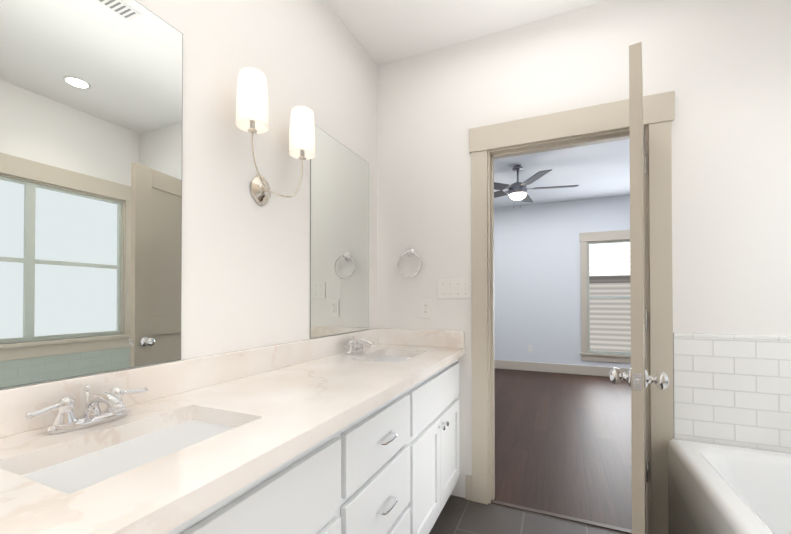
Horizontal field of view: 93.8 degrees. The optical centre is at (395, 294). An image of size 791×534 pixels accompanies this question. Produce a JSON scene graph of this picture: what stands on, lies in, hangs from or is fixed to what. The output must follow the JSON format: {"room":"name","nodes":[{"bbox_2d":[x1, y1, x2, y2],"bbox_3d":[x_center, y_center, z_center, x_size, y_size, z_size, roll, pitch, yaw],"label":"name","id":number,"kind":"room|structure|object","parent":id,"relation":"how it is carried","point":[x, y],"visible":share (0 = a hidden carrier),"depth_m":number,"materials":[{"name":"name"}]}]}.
{"room":"bathroom","nodes":[
{"label":"bathroom","id":0,"kind":"room"},
{"bbox_2d":[3,0,376,388],"bbox_3d":[-0.867,-0.171,0.900,0.120,2.720,3.420,0,-1,24],"label":"wall","id":1,"kind":"structure","parent":0,"point":[245,270],"depth_m":1.47,"materials":[{"name":"white paint"}]},
{"bbox_2d":[0,0,182,388],"bbox_3d":[-0.796,-0.316,0.906,0.005,1.034,0.585,0,-1,24],"label":"mirror","id":2,"kind":"object","parent":1,"relation":"attached to","point":[91,101],"visible":1,"depth_m":0.94,"materials":[{"name":"grey mirror"}]},
{"bbox_2d":[0,328,379,435],"bbox_3d":[-0.535,0.259,1.470,0.019,0.100,2.098,0,-1,24],"label":"backsplash","id":3,"kind":"structure","parent":1,"relation":"attached to","point":[24,408],"depth_m":1.04,"materials":[{"name":"beige stone"}]},
{"bbox_2d":[236,67,314,205],"bbox_3d":[-0.473,-0.571,1.455,0.153,0.425,0.389,0,-1,24],"label":"sconce","id":4,"kind":"object","parent":1,"relation":"attached to","point":[252,106],"visible":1,"depth_m":1.36,"materials":[{"name":"white glass"}]},
{"bbox_2d":[310,125,368,338],"bbox_3d":[-0.289,-0.308,2.052,0.005,1.042,0.596,0,-1,24],"label":"mirror","id":5,"kind":"object","parent":1,"relation":"attached to","point":[339,237],"visible":0.84,"depth_m":2.00,"materials":[{"name":"grey mirror"}]},
{"bbox_2d":[326,0,629,207],"bbox_3d":[0.668,-1.564,2.629,5.340,0.100,7.800,0,-1,24],"label":"ceiling","id":6,"kind":"structure","parent":0,"point":[385,31],"depth_m":2.20,"materials":[{"name":"white paint"}]},
{"bbox_2d":[494,165,578,207],"bbox_3d":[1.442,-1.242,4.315,1.251,0.510,1.231,0,-1,24],"label":"fan","id":7,"kind":"object","parent":6,"relation":"hanging from","point":[517,190],"visible":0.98,"depth_m":4.22,"materials":[{"name":"grey metal"}]},
{"bbox_2d":[429,368,631,533],"bbox_3d":[0.668,1.256,2.602,5.340,0.100,7.800,0,-1,24],"label":"floor","id":8,"kind":"structure","parent":0,"point":[562,443],"depth_m":2.71,"materials":[{"name":"brown wood"}]},
{"bbox_2d":[148,352,464,533],"bbox_3d":[-0.269,0.770,1.353,0.597,0.846,2.088,0,-1,24],"label":"bathroom vanity","id":9,"kind":"object","parent":8,"relation":"on","point":[357,432],"depth_m":1.11,"materials":[{"name":"white wood"}]},
{"bbox_2d":[0,344,463,533],"bbox_3d":[-0.278,0.327,1.356,0.581,0.040,2.098,0,-1,24],"label":"countertop","id":10,"kind":"structure","parent":9,"relation":"on","point":[278,411],"depth_m":0.79,"materials":[{"name":"beige stone"}]},
{"bbox_2d":[24,385,147,433],"bbox_3d":[-0.677,0.258,0.858,0.143,0.087,0.248,0,-1,24],"label":"faucet","id":11,"kind":"object","parent":10,"relation":"on","point":[116,417],"depth_m":0.85,"materials":[{"name":"silver metal"}]},
{"bbox_2d":[16,412,239,491],"bbox_3d":[-0.526,0.409,0.790,0.291,0.159,0.436,0,-1,24],"label":"sink","id":12,"kind":"object","parent":10,"relation":"in","point":[69,470],"depth_m":0.80,"materials":[{"name":"white ceramic"}]},
{"bbox_2d":[345,336,374,354],"bbox_3d":[-0.173,0.269,1.995,0.143,0.087,0.248,0,-1,24],"label":"faucet","id":13,"kind":"object","parent":10,"relation":"on","point":[358,348],"depth_m":1.98,"materials":[{"name":"silver metal"}]},
{"bbox_2d":[368,352,407,363],"bbox_3d":[-0.023,0.420,1.927,0.291,0.159,0.436,0,-1,24],"label":"sink","id":14,"kind":"object","parent":10,"relation":"in","point":[397,356],"depth_m":2.10,"materials":[{"name":"white ceramic"}]},
{"bbox_2d":[491,500,631,533],"bbox_3d":[0.902,1.197,1.995,0.760,0.006,0.030,0,-1,24],"label":"threshold","id":15,"kind":"object","parent":8,"relation":"on","point":[601,525],"depth_m":1.99,"materials":[{"name":"brown"}]},
{"bbox_2d":[668,439,790,533],"bbox_3d":[1.417,0.929,0.899,0.921,0.520,1.506,0,-1,24],"label":"bathtub","id":16,"kind":"object","parent":8,"relation":"on","point":[713,488],"visible":0.98,"depth_m":1.51,"materials":[{"name":"white ceramic"}]},
{"bbox_2d":[494,195,630,368],"bbox_3d":[2.222,-0.120,6.127,5.100,2.720,0.120,0,-1,24],"label":"wall","id":17,"kind":"structure","parent":0,"point":[537,285],"depth_m":5.98,"materials":[{"name":"white paint"}]},
{"bbox_2d":[494,360,628,376],"bbox_3d":[2.195,1.169,6.053,5.100,0.140,0.015,0,-1,24],"label":"baseboard","id":18,"kind":"structure","parent":17,"relation":"attached to","point":[560,368],"depth_m":5.88,"materials":[{"name":"beige wood"}]},
{"bbox_2d":[579,230,630,362],"bbox_3d":[3.387,0.023,5.558,1.120,1.978,0.115,0,-1,24],"label":"bedroom window","id":19,"kind":"structure","parent":17,"relation":"in","point":[605,300],"depth_m":5.66,"materials":[{"name":"grey glass"}]},
{"bbox_2d":[377,0,790,497],"bbox_3d":[1.035,-0.161,1.961,2.740,2.720,0.060,0,-1,24],"label":"wall","id":20,"kind":"structure","parent":0,"point":[721,69],"depth_m":1.86,"materials":[{"name":"white paint"}]},
{"bbox_2d":[397,248,420,276],"bbox_3d":[0.090,-0.203,2.322,0.161,0.185,0.044,0,-1,24],"label":"towel ring","id":21,"kind":"object","parent":20,"relation":"attached to","point":[410,252],"visible":0.96,"depth_m":2.32,"materials":[{"name":"silver metal"}]},
{"bbox_2d":[380,328,463,347],"bbox_3d":[0.150,0.267,2.303,0.560,0.100,0.019,0,-1,24],"label":"backsplash","id":22,"kind":"structure","parent":20,"relation":"attached to","point":[434,338],"depth_m":2.28,"materials":[{"name":"beige stone"}]},
{"bbox_2d":[421,300,430,317],"bbox_3d":[0.188,0.087,2.295,0.070,0.115,0.009,0,-1,24],"label":"electrical outlet plate","id":23,"kind":"object","parent":20,"relation":"attached to","point":[425,308],"visible":1,"depth_m":2.29,"materials":[{"name":"white plastic"}]},
{"bbox_2d":[438,279,470,297],"bbox_3d":[0.354,-0.039,2.219,0.195,0.110,0.015,0,-1,24],"label":"switch plate","id":24,"kind":"object","parent":20,"relation":"attached to","point":[454,288],"visible":1,"depth_m":2.21,"materials":[{"name":"white plastic"}]},
{"bbox_2d":[465,475,471,490],"bbox_3d":[-0.645,1.138,2.799,2.480,0.140,0.015,0,-1,24],"label":"baseboard","id":25,"kind":"structure","parent":20,"relation":"attached to","point":[468,478],"depth_m":2.17,"materials":[{"name":"beige wood"}]},
{"bbox_2d":[469,91,674,533],"bbox_3d":[0.914,0.111,2.032,0.992,2.178,0.146,0,-1,24],"label":"door frame","id":26,"kind":"structure","parent":20,"relation":"attached to","point":[659,112],"depth_m":1.92,"materials":[{"name":"beige wood"}]},
{"bbox_2d":[609,42,668,533],"bbox_3d":[0.992,0.176,1.550,0.240,2.014,0.788,0,-1,24],"label":"door","id":27,"kind":"structure","parent":20,"relation":"in","point":[637,377],"depth_m":1.22,"materials":[{"name":"beige wood"}]},
{"bbox_2d":[673,333,790,452],"bbox_3d":[1.750,0.688,1.595,0.902,1.016,0.016,0,-1,24],"label":"wall tile","id":28,"kind":"structure","parent":20,"relation":"attached to","point":[732,389],"depth_m":1.69,"materials":[{"name":"white tile"}]}
]}

